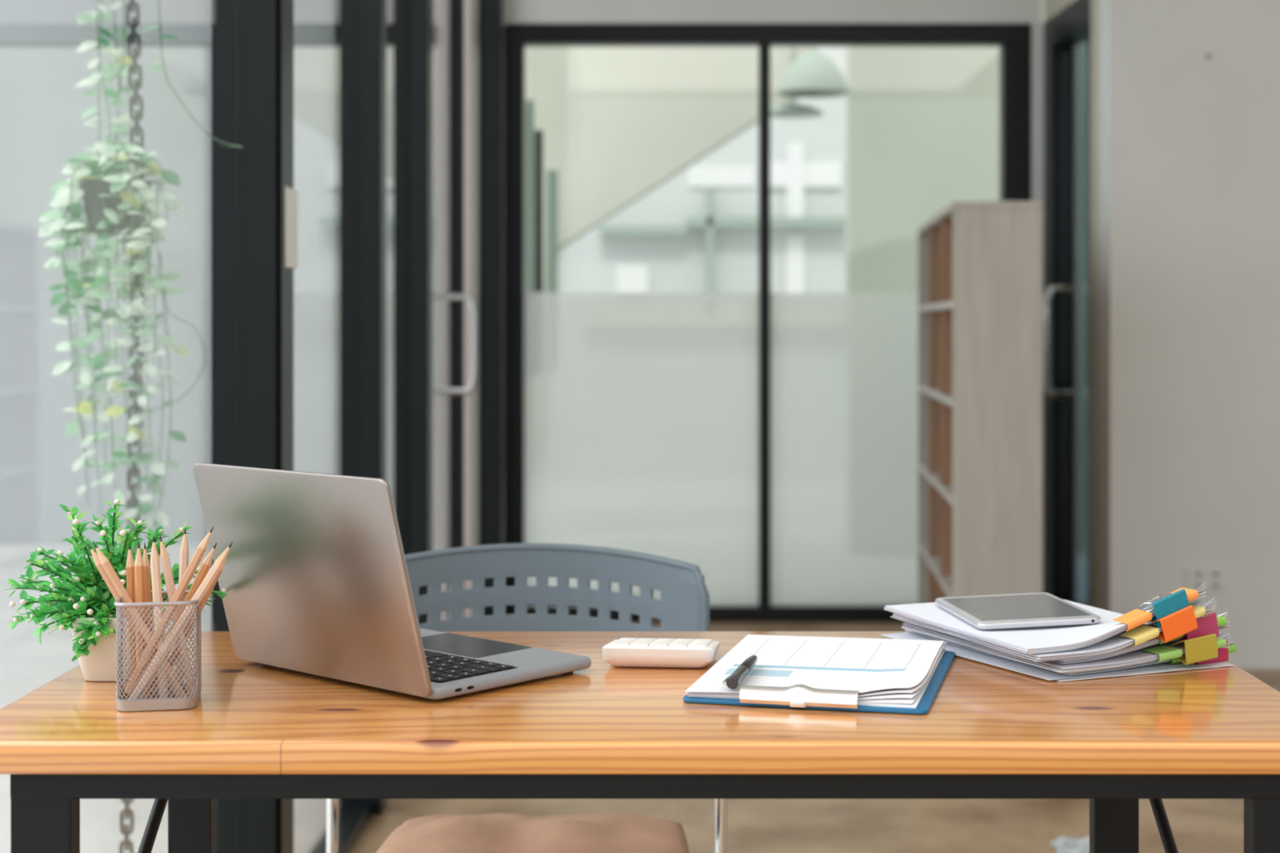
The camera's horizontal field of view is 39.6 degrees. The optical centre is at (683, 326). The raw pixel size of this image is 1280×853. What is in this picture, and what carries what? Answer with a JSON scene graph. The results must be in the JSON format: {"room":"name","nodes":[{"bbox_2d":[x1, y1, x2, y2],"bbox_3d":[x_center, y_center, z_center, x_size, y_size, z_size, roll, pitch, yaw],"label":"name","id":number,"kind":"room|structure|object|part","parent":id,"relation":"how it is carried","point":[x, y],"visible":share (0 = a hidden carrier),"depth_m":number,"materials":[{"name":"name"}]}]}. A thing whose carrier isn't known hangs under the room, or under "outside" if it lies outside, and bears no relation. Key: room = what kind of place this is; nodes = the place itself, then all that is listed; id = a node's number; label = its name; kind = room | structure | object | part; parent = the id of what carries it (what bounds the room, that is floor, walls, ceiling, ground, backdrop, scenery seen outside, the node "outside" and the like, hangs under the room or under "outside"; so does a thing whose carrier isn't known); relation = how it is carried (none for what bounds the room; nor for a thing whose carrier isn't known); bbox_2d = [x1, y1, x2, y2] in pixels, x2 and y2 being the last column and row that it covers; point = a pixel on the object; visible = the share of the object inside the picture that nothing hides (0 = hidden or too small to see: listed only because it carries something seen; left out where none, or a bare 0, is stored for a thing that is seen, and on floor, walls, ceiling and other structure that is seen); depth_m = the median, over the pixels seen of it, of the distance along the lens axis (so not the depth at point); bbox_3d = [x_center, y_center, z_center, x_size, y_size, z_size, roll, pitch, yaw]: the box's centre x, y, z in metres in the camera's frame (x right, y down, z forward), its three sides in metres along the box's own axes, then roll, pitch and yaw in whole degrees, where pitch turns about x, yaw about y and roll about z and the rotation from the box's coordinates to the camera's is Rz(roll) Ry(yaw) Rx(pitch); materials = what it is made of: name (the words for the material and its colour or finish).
{"room":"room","nodes":[
{"label":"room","id":0,"kind":"room"},
{"bbox_2d":[119,0,143,852],"bbox_3d":[-0.934,-0.238,3.000,0.044,2.614,0.023,0,0,0],"label":"hanging chain","id":1,"kind":"object","parent":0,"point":[135,22],"visible":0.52,"depth_m":3.00,"materials":[{"name":"metal"}]},
{"bbox_2d":[38,0,243,534],"bbox_3d":[-0.905,-0.132,2.978,0.422,0.992,0.173,0,0,21],"label":"hanging plant","id":2,"kind":"object","parent":1,"relation":"hanging from","point":[111,202],"visible":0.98,"depth_m":2.99,"materials":[{"name":"green plant"}]},
{"bbox_3d":[-0.969,-0.203,3.030,0.120,0.090,0.120,0,0,0],"label":"hanging pot","id":3,"kind":"part","parent":2,"relation":"part of","materials":[{"name":"grey"}]},
{"bbox_2d":[0,25,324,47],"bbox_3d":[-3.310,-1.085,6.645,4.380,0.067,0.090,0,0,0],"label":"trim","id":4,"kind":"structure","parent":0,"point":[11,36],"depth_m":6.60,"materials":[{"name":"grey"}]},
{"bbox_2d":[0,0,328,543],"bbox_3d":[-5.075,-1.402,9.100,7.850,5.000,0.200,0,0,0],"label":"window","id":5,"kind":"structure","parent":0,"point":[42,127],"depth_m":9.00,"materials":[{"name":"clear glass"}]},
{"bbox_2d":[211,0,293,852],"bbox_3d":[-0.729,-0.377,3.022,0.113,2.950,0.156,0,0,0],"label":"window frame","id":6,"kind":"structure","parent":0,"point":[252,41],"depth_m":2.95,"materials":[{"name":"black metal"}]},
{"bbox_2d":[285,186,297,269],"bbox_3d":[-0.676,-0.169,3.050,0.008,0.137,0.090,0,0,0],"label":"wall plate","id":7,"kind":"object","parent":6,"relation":"attached to","point":[291,195],"visible":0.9,"depth_m":3.05,"materials":[{"name":"white plastic"}]},
{"bbox_2d":[360,0,386,815],"bbox_3d":[-0.733,-0.377,4.030,0.105,2.950,0.080,0,0,0],"label":"window frame","id":8,"kind":"structure","parent":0,"point":[373,12],"depth_m":3.99,"materials":[{"name":"black metal"}]},
{"bbox_2d":[411,0,433,624],"bbox_3d":[-0.733,-0.377,4.780,0.105,2.950,0.100,0,0,0],"label":"trim","id":9,"kind":"structure","parent":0,"point":[422,11],"depth_m":4.73,"materials":[{"name":"black metal"}]},
{"bbox_2d":[461,0,479,617],"bbox_3d":[-0.733,-0.377,5.850,0.105,2.950,0.100,0,0,0],"label":"trim","id":10,"kind":"structure","parent":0,"point":[462,1],"depth_m":5.80,"materials":[{"name":"black metal"}]},
{"bbox_2d":[525,99,533,292],"bbox_3d":[-0.609,-0.347,7.025,0.026,1.090,0.050,0,0,0],"label":"trim","id":11,"kind":"structure","parent":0,"point":[529,103],"depth_m":7.00,"materials":[{"name":"grey paint"}]},
{"bbox_2d":[534,129,542,292],"bbox_3d":[-0.602,-0.307,7.375,0.030,1.011,0.050,0,0,0],"label":"trim","id":12,"kind":"structure","parent":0,"point":[538,133],"depth_m":7.35,"materials":[{"name":"black metal"}]},
{"bbox_2d":[546,169,558,292],"bbox_3d":[-0.572,-0.240,7.725,0.046,0.876,0.050,0,0,0],"label":"trim","id":13,"kind":"structure","parent":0,"point":[552,175],"depth_m":7.70,"materials":[{"name":"grey paint"}]},
{"bbox_2d":[0,476,1279,852],"bbox_3d":[-1.500,1.148,7.000,15.000,0.100,18.000,0,0,0],"label":"floor","id":14,"kind":"structure","parent":0,"point":[753,825],"depth_m":4.01,"materials":[{"name":"concrete"}]},
{"bbox_2d":[309,0,372,852],"bbox_3d":[-0.730,-0.377,3.545,0.060,2.950,0.890,0,0,0],"label":"window","id":15,"kind":"structure","parent":14,"relation":"on","point":[342,18],"depth_m":3.80,"materials":[{"name":"clear glass"}]},
{"bbox_2d":[386,0,411,555],"bbox_3d":[-0.730,-0.377,4.400,0.060,2.950,0.660,0,0,0],"label":"window","id":16,"kind":"structure","parent":14,"relation":"on","point":[398,11],"depth_m":4.54,"materials":[{"name":"clear glass"}]},
{"bbox_2d":[433,0,461,620],"bbox_3d":[-0.730,-0.377,5.315,0.060,2.950,0.970,0,0,0],"label":"window","id":17,"kind":"structure","parent":14,"relation":"on","point":[446,13],"depth_m":5.43,"materials":[{"name":"clear glass"}]},
{"bbox_2d":[445,0,478,617],"bbox_3d":[-0.689,-0.167,5.595,0.122,2.470,0.370,0,0,0],"label":"door","id":18,"kind":"structure","parent":17,"relation":"attached to","point":[470,295],"depth_m":5.60,"materials":[{"name":"silver metal"}]},
{"bbox_3d":[-0.689,0.053,5.420,0.122,0.309,0.020,0,0,0],"label":"handle","id":19,"kind":"part","parent":18,"relation":"part of","materials":[{"name":"silver metal"}]},
{"bbox_2d":[325,542,727,852],"bbox_3d":[-0.212,0.701,2.222,0.542,0.798,0.522,0,0,0],"label":"office chair","id":20,"kind":"object","parent":14,"relation":"on","point":[683,605],"visible":0.47,"depth_m":2.45,"materials":[{"name":"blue plastic"}]},
{"bbox_3d":[-0.473,0.799,2.423,0.019,0.602,0.071,0,0,0],"label":"leg","id":21,"kind":"part","parent":20,"relation":"part of","materials":[{"name":"silver metal"}]},
{"bbox_2d":[376,813,689,852],"bbox_3d":[-0.192,0.660,2.200,0.400,0.070,0.400,0,0,0],"label":"seat cushion","id":22,"kind":"object","parent":20,"relation":"on","point":[501,833],"visible":1,"depth_m":2.23,"materials":[{"name":"beige fabric"}]},
{"bbox_3d":[-0.212,0.423,2.425,0.479,0.231,0.112,0,0,0],"label":"backrest","id":23,"kind":"part","parent":20,"relation":"part of","materials":[{"name":"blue plastic"}]},
{"bbox_3d":[0.049,0.799,2.423,0.019,0.602,0.071,0,0,0],"label":"leg","id":24,"kind":"part","parent":20,"relation":"part of","materials":[{"name":"silver metal"}]},
{"bbox_2d":[0,631,1279,852],"bbox_3d":[-0.028,0.723,1.761,1.199,0.750,0.550,0,0,0],"label":"table","id":25,"kind":"object","parent":14,"relation":"on","point":[602,730],"visible":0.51,"depth_m":1.51,"materials":[{"name":"brown wood"}]},
{"bbox_3d":[-0.543,0.747,1.514,0.051,0.703,0.025,0,0,0],"label":"leg","id":26,"kind":"part","parent":25,"relation":"part of","materials":[{"name":"black metal"}]},
{"bbox_2d":[3,493,229,681],"bbox_3d":[-0.573,0.255,1.757,0.228,0.186,0.159,0,0,0],"label":"potted plant","id":27,"kind":"object","parent":25,"relation":"on","point":[83,603],"visible":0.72,"depth_m":1.74,"materials":[{"name":"green plant"}]},
{"bbox_3d":[-0.565,0.316,1.765,0.074,0.064,0.074,0,0,0],"label":"pot","id":28,"kind":"part","parent":27,"relation":"part of","materials":[{"name":"beige ceramic"}]},
{"bbox_2d":[113,590,201,711],"bbox_3d":[-0.484,0.299,1.642,0.075,0.099,0.075,0,0,-11],"label":"pencil cup","id":29,"kind":"object","parent":25,"relation":"on","point":[153,703],"visible":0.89,"depth_m":1.61,"materials":[{"name":"silver metal"}]},
{"bbox_2d":[125,542,136,675],"bbox_3d":[-0.516,0.273,1.665,0.008,0.141,0.015,0,0,21],"label":"pencil","id":30,"kind":"object","parent":29,"relation":"in","point":[130,566],"visible":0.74,"depth_m":1.66,"materials":[{"name":"orange wood"}]},
{"bbox_2d":[88,543,174,696],"bbox_3d":[-0.514,0.274,1.657,0.086,0.142,0.008,0,0,3],"label":"pencil","id":31,"kind":"object","parent":29,"relation":"in","point":[95,557],"visible":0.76,"depth_m":1.66,"materials":[{"name":"brown wood"}]},
{"bbox_2d":[93,542,186,697],"bbox_3d":[-0.502,0.272,1.640,0.091,0.145,0.008,0,0,7],"label":"pencil","id":32,"kind":"object","parent":29,"relation":"in","point":[105,563],"visible":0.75,"depth_m":1.64,"materials":[{"name":"brown wood"}]},
{"bbox_2d":[134,542,145,682],"bbox_3d":[-0.504,0.271,1.649,0.008,0.143,0.008,-2,-1,33],"label":"pencil","id":33,"kind":"object","parent":29,"relation":"in","point":[139,564],"visible":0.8,"depth_m":1.65,"materials":[{"name":"orange wood"}]},
{"bbox_2d":[142,542,152,670],"bbox_3d":[-0.503,0.273,1.669,0.008,0.141,0.015,0,0,27],"label":"pencil","id":34,"kind":"object","parent":29,"relation":"in","point":[145,560],"visible":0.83,"depth_m":1.66,"materials":[{"name":"orange wood"}]},
{"bbox_2d":[150,535,168,698],"bbox_3d":[-0.482,0.268,1.635,0.020,0.150,0.008,0,0,33],"label":"pencil","id":35,"kind":"object","parent":29,"relation":"in","point":[154,558],"visible":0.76,"depth_m":1.63,"materials":[{"name":"brown wood"}]},
{"bbox_2d":[124,526,213,694],"bbox_3d":[-0.473,0.261,1.634,0.080,0.153,0.008,0,0,-9],"label":"pencil","id":36,"kind":"object","parent":29,"relation":"in","point":[195,561],"visible":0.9,"depth_m":1.63,"materials":[{"name":"brown wood"}]},
{"bbox_2d":[160,535,195,697],"bbox_3d":[-0.470,0.269,1.652,0.036,0.150,0.008,0,0,9],"label":"pencil","id":37,"kind":"object","parent":29,"relation":"in","point":[165,561],"visible":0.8,"depth_m":1.65,"materials":[{"name":"brown wood"}]},
{"bbox_2d":[141,542,217,699],"bbox_3d":[-0.469,0.273,1.648,0.069,0.144,0.008,0,0,-11],"label":"pencil","id":38,"kind":"object","parent":29,"relation":"in","point":[203,570],"visible":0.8,"depth_m":1.65,"materials":[{"name":"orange wood"}]},
{"bbox_2d":[128,542,232,699],"bbox_3d":[-0.460,0.271,1.625,0.094,0.148,0.008,0,0,-6],"label":"pencil","id":39,"kind":"object","parent":29,"relation":"in","point":[218,564],"visible":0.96,"depth_m":1.62,"materials":[{"name":"brown wood"}]},
{"bbox_2d":[174,528,189,688],"bbox_3d":[-0.476,0.268,1.686,0.008,0.151,0.029,0,0,-2],"label":"pencil","id":40,"kind":"object","parent":29,"relation":"in","point":[184,552],"visible":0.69,"depth_m":1.69,"materials":[{"name":"brown wood"}]},
{"bbox_2d":[151,559,226,695],"bbox_3d":[-0.462,0.276,1.664,0.072,0.137,0.008,0,0,-7],"label":"pencil","id":41,"kind":"object","parent":29,"relation":"in","point":[205,598],"visible":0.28,"depth_m":1.66,"materials":[{"name":"brown wood"}]},
{"bbox_3d":[-0.550,0.747,1.988,0.048,0.703,0.025,0,0,0],"label":"leg","id":42,"kind":"part","parent":25,"relation":"part of","materials":[{"name":"black metal"}]},
{"bbox_2d":[193,462,591,700],"bbox_3d":[-0.293,0.242,1.792,0.304,0.211,0.270,0,0,41],"label":"laptop","id":43,"kind":"object","parent":25,"relation":"on","point":[315,575],"visible":1,"depth_m":1.71,"materials":[{"name":"silver metal"}]},
{"bbox_3d":[-0.363,0.239,1.711,0.304,0.211,0.006,0,15,41],"label":"lid","id":44,"kind":"part","parent":43,"relation":"part of","materials":[{"name":"grey metal"}]},
{"bbox_2d":[430,654,517,683],"bbox_3d":[-0.297,0.334,1.787,0.270,0.001,0.102,0,0,41],"label":"keyboard","id":45,"kind":"object","parent":43,"relation":"on","point":[444,668],"depth_m":1.73,"materials":[{"name":"black plastic"}]},
{"bbox_2d":[602,637,719,667],"bbox_3d":[-0.023,0.335,1.851,0.114,0.023,0.102,0,0,5],"label":"calculator","id":46,"kind":"object","parent":25,"relation":"on","point":[624,651],"visible":1,"depth_m":1.80,"materials":[{"name":"white plastic"}]},
{"bbox_2d":[683,650,955,714],"bbox_3d":[0.142,0.337,1.758,0.226,0.021,0.308,0,0,14],"label":"clipboard","id":47,"kind":"object","parent":25,"relation":"on","point":[799,695],"visible":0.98,"depth_m":1.62,"materials":[{"name":"blue plastic"}]},
{"bbox_2d":[687,696,860,706],"bbox_3d":[0.140,0.344,1.765,0.210,0.002,0.292,0,0,14],"label":"sheaf","id":48,"kind":"object","parent":47,"relation":"on","point":[687,696],"visible":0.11,"depth_m":1.64,"materials":[{"name":"white paper"}]},
{"bbox_2d":[688,648,945,708],"bbox_3d":[0.141,0.342,1.764,0.211,0.003,0.293,0,0,14],"label":"sheaf","id":49,"kind":"object","parent":48,"relation":"on","point":[915,704],"visible":0.12,"depth_m":1.62,"materials":[{"name":"white paper"}]},
{"bbox_2d":[685,650,942,704],"bbox_3d":[0.139,0.341,1.764,0.211,0.004,0.294,0,0,14],"label":"sheaf","id":50,"kind":"object","parent":49,"relation":"on","point":[910,701],"visible":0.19,"depth_m":1.62,"materials":[{"name":"white paper"}]},
{"bbox_2d":[687,646,945,700],"bbox_3d":[0.140,0.339,1.766,0.212,0.005,0.294,0,0,14],"label":"sheaf","id":51,"kind":"object","parent":50,"relation":"on","point":[894,695],"visible":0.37,"depth_m":1.63,"materials":[{"name":"white paper"}]},
{"bbox_2d":[692,642,946,697],"bbox_3d":[0.142,0.336,1.766,0.212,0.007,0.295,0,0,14],"label":"sheaf","id":52,"kind":"object","parent":51,"relation":"on","point":[922,682],"visible":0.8,"depth_m":1.64,"materials":[{"name":"white paper"}]},
{"bbox_3d":[0.106,0.335,1.623,0.108,0.017,0.027,0,0,14],"label":"clip plate","id":53,"kind":"part","parent":47,"relation":"part of","materials":[{"name":"silver metal"}]},
{"bbox_2d":[684,634,944,693],"bbox_3d":[0.139,0.334,1.761,0.213,0.008,0.296,0,0,14],"label":"printed page","id":54,"kind":"object","parent":47,"relation":"on","point":[863,665],"visible":0.97,"depth_m":1.76,"materials":[{"name":"white paper"}]},
{"bbox_2d":[722,655,757,688],"bbox_3d":[0.055,0.328,1.695,0.016,0.012,0.128,0,0,12],"label":"pen","id":55,"kind":"object","parent":54,"relation":"on","point":[733,681],"visible":1,"depth_m":1.66,"materials":[{"name":"grey plastic"}]},
{"bbox_3d":[0.481,0.747,1.988,0.050,0.703,0.025,0,0,0],"label":"leg","id":56,"kind":"part","parent":25,"relation":"part of","materials":[{"name":"black metal"}]},
{"bbox_2d":[1056,662,1233,681],"bbox_3d":[0.409,0.347,1.914,0.212,0.001,0.292,0,0,-23],"label":"loose sheet","id":57,"kind":"object","parent":25,"relation":"on","point":[1192,666],"visible":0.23,"depth_m":1.79,"materials":[{"name":"white paper"}]},
{"bbox_2d":[881,631,1184,680],"bbox_3d":[0.383,0.346,1.918,0.212,0.001,0.292,0,0,-28],"label":"loose sheet","id":58,"kind":"object","parent":57,"relation":"on","point":[964,652],"visible":0.23,"depth_m":1.82,"materials":[{"name":"white paper"}]},
{"bbox_2d":[901,622,1231,673],"bbox_3d":[0.404,0.328,1.912,0.217,0.024,0.296,0,0,-25],"label":"bundle","id":59,"kind":"object","parent":58,"relation":"on","point":[1157,652],"visible":0.3,"depth_m":1.79,"materials":[{"name":"white paper"}]},
{"bbox_2d":[904,629,1236,675],"bbox_3d":[0.412,0.337,1.933,0.216,0.018,0.296,0,0,-27],"label":"bundle","id":60,"kind":"object","parent":58,"relation":"on","point":[1233,648],"visible":0.06,"depth_m":1.81,"materials":[{"name":"white paper"}]},
{"bbox_2d":[1166,633,1217,665],"bbox_3d":[0.515,0.328,1.823,0.043,0.029,0.045,0,0,-25],"label":"binder clip","id":61,"kind":"object","parent":60,"relation":"attached to","point":[1203,648],"visible":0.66,"depth_m":1.80,"materials":[{"name":"yellow metal"}]},
{"bbox_3d":[0.510,0.326,1.834,0.022,0.008,0.021,-6,3,-25],"label":"wire handle","id":62,"kind":"part","parent":61,"relation":"part of","materials":[{"name":"silver metal"}]},
{"bbox_2d":[1194,640,1228,665],"bbox_3d":[0.535,0.335,1.852,0.042,0.027,0.045,0,0,-26],"label":"binder clip","id":63,"kind":"object","parent":60,"relation":"attached to","point":[1223,653],"visible":0.1,"depth_m":1.84,"materials":[{"name":"pink metal"}]},
{"bbox_3d":[0.505,0.747,1.514,0.051,0.703,0.025,0,0,0],"label":"leg","id":64,"kind":"part","parent":25,"relation":"part of","materials":[{"name":"black metal"}]},
{"bbox_2d":[917,200,1043,603],"bbox_3d":[0.912,0.374,5.616,0.251,1.447,1.355,0,0,3],"label":"bookcase","id":65,"kind":"object","parent":14,"relation":"on","point":[980,262],"visible":0.89,"depth_m":4.95,"materials":[{"name":"brown wood"}]},
{"bbox_3d":[0.951,0.386,6.282,0.245,1.425,0.022,0,0,3],"label":"panel","id":66,"kind":"part","parent":65,"relation":"part of","materials":[{"name":"brown wood"}]},
{"bbox_3d":[0.906,-0.062,5.618,0.231,0.022,1.308,0,0,3],"label":"shelf","id":67,"kind":"part","parent":65,"relation":"part of","materials":[{"name":"grey wood"}]},
{"bbox_3d":[0.906,0.215,5.618,0.231,0.022,1.308,0,0,3],"label":"shelf","id":68,"kind":"part","parent":65,"relation":"part of","materials":[{"name":"grey wood"}]},
{"bbox_3d":[0.906,0.492,5.618,0.231,0.022,1.308,0,0,3],"label":"shelf","id":69,"kind":"part","parent":65,"relation":"part of","materials":[{"name":"brown wood"}]},
{"bbox_3d":[0.906,0.770,5.618,0.231,0.022,1.308,0,0,3],"label":"shelf","id":70,"kind":"part","parent":65,"relation":"part of","materials":[{"name":"brown wood"}]},
{"bbox_3d":[0.912,-0.338,5.616,0.251,0.022,1.355,0,0,3],"label":"panel","id":71,"kind":"part","parent":65,"relation":"part of","materials":[{"name":"brown wood"}]},
{"bbox_3d":[0.873,0.386,4.954,0.245,1.425,0.022,0,0,3],"label":"panel","id":72,"kind":"part","parent":65,"relation":"part of","materials":[{"name":"brown wood"}]},
{"bbox_2d":[1047,835,1089,852],"bbox_3d":[0.831,1.080,3.700,0.125,0.032,0.145,0,0,0],"label":"crumpled paper","id":73,"kind":"object","parent":14,"relation":"on","point":[1063,844],"visible":0.62,"depth_m":3.70,"materials":[{"name":"white paper"}]},
{"bbox_2d":[502,26,810,466],"bbox_3d":[-0.157,-0.676,8.325,1.568,2.644,0.250,0,0,0],"label":"wall","id":74,"kind":"structure","parent":0,"point":[617,124],"depth_m":8.20,"materials":[{"name":"beige paint"}]},
{"bbox_2d":[502,46,846,476],"bbox_3d":[1.000,-2.402,13.100,8.000,7.000,0.200,0,0,0],"label":"wall","id":75,"kind":"structure","parent":0,"point":[675,263],"depth_m":13.00,"materials":[{"name":"white paint"}]},
{"bbox_2d":[616,265,648,292],"bbox_3d":[-0.377,-0.345,12.980,0.228,0.204,0.040,0,0,0],"label":"window","id":76,"kind":"structure","parent":75,"relation":"in","point":[629,278],"depth_m":12.96,"materials":[{"name":"white glass"}]},
{"bbox_2d":[600,226,686,235],"bbox_3d":[-0.295,-0.697,12.915,0.629,0.058,0.130,0,0,0],"label":"trim","id":77,"kind":"structure","parent":75,"relation":"attached to","point":[604,230],"depth_m":12.85,"materials":[{"name":"grey paint"}]},
{"bbox_2d":[706,186,713,292],"bbox_3d":[0.189,-0.556,12.915,0.048,0.919,0.130,0,0,0],"label":"trim","id":78,"kind":"structure","parent":75,"relation":"attached to","point":[709,189],"depth_m":12.85,"materials":[{"name":"grey paint"}]},
{"bbox_2d":[688,166,754,186],"bbox_3d":[0.273,-1.095,13.000,0.487,0.146,0.040,0,0,0],"label":"window","id":79,"kind":"structure","parent":75,"relation":"in","point":[698,176],"depth_m":12.98,"materials":[{"name":"white glass"}]},
{"bbox_2d":[686,217,846,226],"bbox_3d":[0.600,-0.759,12.915,1.161,0.068,0.130,0,0,0],"label":"trim","id":80,"kind":"structure","parent":75,"relation":"attached to","point":[691,221],"depth_m":12.85,"materials":[{"name":"grey paint"}]},
{"bbox_2d":[786,142,804,217],"bbox_3d":[0.810,-1.055,12.960,0.126,0.558,0.040,0,0,0],"label":"window","id":81,"kind":"structure","parent":75,"relation":"in","point":[794,151],"depth_m":12.94,"materials":[{"name":"white glass"}]},
{"bbox_2d":[786,234,804,292],"bbox_3d":[0.813,-0.433,13.000,0.126,0.477,0.040,0,0,0],"label":"window","id":82,"kind":"structure","parent":75,"relation":"in","point":[794,242],"depth_m":12.98,"materials":[{"name":"white glass"}]},
{"bbox_2d":[770,162,841,186],"bbox_3d":[0.875,-1.108,12.980,0.544,0.175,0.040,0,0,0],"label":"window","id":83,"kind":"structure","parent":75,"relation":"in","point":[815,174],"depth_m":12.96,"materials":[{"name":"white glass"}]},
{"bbox_2d":[502,0,1043,592],"bbox_3d":[0.330,-0.377,6.675,2.020,2.950,0.150,0,0,0],"label":"wall","id":84,"kind":"structure","parent":0,"point":[515,12],"depth_m":6.60,"materials":[{"name":"paint"}]},
{"bbox_2d":[479,0,485,615],"bbox_3d":[-0.730,-0.377,6.200,0.060,2.950,0.600,0,0,0],"label":"door frame","id":85,"kind":"structure","parent":84,"relation":"in","point":[482,2],"depth_m":6.42,"materials":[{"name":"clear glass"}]},
{"bbox_2d":[485,0,502,615],"bbox_3d":[-0.728,-0.377,6.550,0.114,2.950,0.100,0,0,0],"label":"trim","id":86,"kind":"structure","parent":84,"relation":"attached to","point":[494,8],"depth_m":6.50,"materials":[{"name":"black metal"}]},
{"bbox_2d":[503,25,1031,622],"bbox_3d":[0.309,-0.011,6.645,1.961,2.217,0.094,0,0,0],"label":"door","id":87,"kind":"structure","parent":84,"relation":"in","point":[764,442],"depth_m":6.63,"materials":[{"name":"glass"}]},
{"bbox_3d":[0.753,-0.004,6.640,0.864,2.095,0.008,0,0,0],"label":"glass pane","id":88,"kind":"part","parent":87,"relation":"part of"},
{"bbox_2d":[770,46,824,118],"bbox_3d":[0.492,-1.628,8.000,0.280,1.348,0.280,0,0,0],"label":"pendant lamp","id":89,"kind":"object","parent":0,"point":[793,109],"visible":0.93,"depth_m":7.99,"materials":[{"name":"grey metal"}]},
{"bbox_3d":[0.492,-1.653,8.000,0.022,1.298,0.022,0,0,23],"label":"cord","id":90,"kind":"part","parent":89,"relation":"part of","materials":[{"name":"grey paint"}]},
{"bbox_3d":[0.492,-0.979,8.000,0.280,0.050,0.280,0,0,0],"label":"lamp shade","id":91,"kind":"part","parent":89,"relation":"part of","materials":[{"name":"grey paint"}]},
{"bbox_2d":[777,46,849,97],"bbox_3d":[0.567,-1.663,7.800,0.320,1.278,0.320,0,0,0],"label":"pendant lamp","id":92,"kind":"object","parent":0,"point":[813,74],"visible":1,"depth_m":7.71,"materials":[{"name":"white metal"}]},
{"bbox_2d":[846,0,1087,553],"bbox_3d":[2.002,-0.902,8.700,2.397,4.000,0.200,0,0,0],"label":"wall","id":93,"kind":"structure","parent":0,"point":[922,122],"depth_m":8.60,"materials":[{"name":"white paint"}]},
{"bbox_2d":[890,598,1216,662],"bbox_3d":[0.388,0.301,1.904,0.216,0.050,0.296,0,0,-23],"label":"bundle","id":94,"kind":"object","parent":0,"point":[1142,633],"visible":0.23,"depth_m":1.78,"materials":[{"name":"white paper"}]},
{"bbox_2d":[884,582,1206,654],"bbox_3d":[0.380,0.290,1.906,0.216,0.060,0.295,0,0,-22],"label":"bundle","id":95,"kind":"object","parent":94,"relation":"on","point":[1033,640],"visible":0.62,"depth_m":1.81,"materials":[{"name":"white paper"}]},
{"bbox_2d":[934,592,1101,629],"bbox_3d":[0.358,0.307,1.923,0.134,0.008,0.172,-2,1,-8],"label":"tablet","id":96,"kind":"object","parent":95,"relation":"on","point":[1015,611],"visible":1,"depth_m":1.90,"materials":[{"name":"silver metal"}]},
{"bbox_2d":[1139,588,1189,626],"bbox_3d":[0.483,0.283,1.810,0.047,0.037,0.045,0,0,-22],"label":"binder clip","id":97,"kind":"object","parent":95,"relation":"attached to","point":[1177,601],"visible":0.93,"depth_m":1.79,"materials":[{"name":"teal metal"}]},
{"bbox_3d":[0.480,0.288,1.822,0.022,0.005,0.021,-20,7,-21],"label":"wire handle","id":98,"kind":"part","parent":97,"relation":"part of","materials":[{"name":"silver metal"}]},
{"bbox_3d":[0.478,0.282,1.821,0.022,0.008,0.021,-20,7,-21],"label":"wire handle","id":99,"kind":"part","parent":97,"relation":"part of","materials":[{"name":"silver metal"}]},
{"bbox_2d":[1146,604,1197,643],"bbox_3d":[0.489,0.299,1.808,0.047,0.036,0.045,0,0,-23],"label":"binder clip","id":100,"kind":"object","parent":94,"relation":"attached to","point":[1181,622],"visible":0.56,"depth_m":1.79,"materials":[{"name":"orange metal"}]},
{"bbox_2d":[1178,612,1218,643],"bbox_3d":[0.521,0.310,1.841,0.044,0.031,0.045,0,0,-25],"label":"binder clip","id":101,"kind":"object","parent":94,"relation":"attached to","point":[1207,625],"visible":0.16,"depth_m":1.82,"materials":[{"name":"pink metal"}]},
{"bbox_2d":[1043,0,1098,608],"bbox_3d":[1.408,-0.377,6.227,0.124,2.950,0.751,0,0,-2],"label":"wall","id":102,"kind":"structure","parent":0,"point":[1051,7],"depth_m":5.90,"materials":[{"name":"beige paint"}]},
{"bbox_2d":[1042,0,1090,606],"bbox_3d":[1.353,-0.015,6.269,0.190,2.225,0.669,0,0,0],"label":"door","id":103,"kind":"structure","parent":102,"relation":"in","point":[1070,27],"depth_m":6.48,"materials":[{"name":"black metal"}]},
{"bbox_3d":[1.313,0.053,6.254,0.113,0.397,0.042,0,0,-12],"label":"handle","id":104,"kind":"part","parent":103,"relation":"part of","materials":[{"name":"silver metal"}]},
{"bbox_2d":[1050,612,1230,664],"bbox_3d":[0.407,0.315,1.927,0.216,0.037,0.295,0,0,-26],"label":"bundle","id":105,"kind":"object","parent":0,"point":[1221,620],"visible":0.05,"depth_m":1.79,"materials":[{"name":"white paper"}]},
{"bbox_2d":[1098,0,1279,669],"bbox_3d":[3.183,-0.377,5.775,3.634,2.950,0.150,0,0,0],"label":"wall","id":106,"kind":"structure","parent":0,"point":[1189,140],"depth_m":5.70,"materials":[{"name":"paint"}]},
{"bbox_2d":[1186,568,1227,591],"bbox_3d":[1.675,0.812,5.694,0.130,0.075,0.012,0,0,0],"label":"power socket","id":107,"kind":"object","parent":106,"relation":"attached to","point":[1215,580],"visible":0.84,"depth_m":5.69,"materials":[{"name":"plastic"}]}
]}

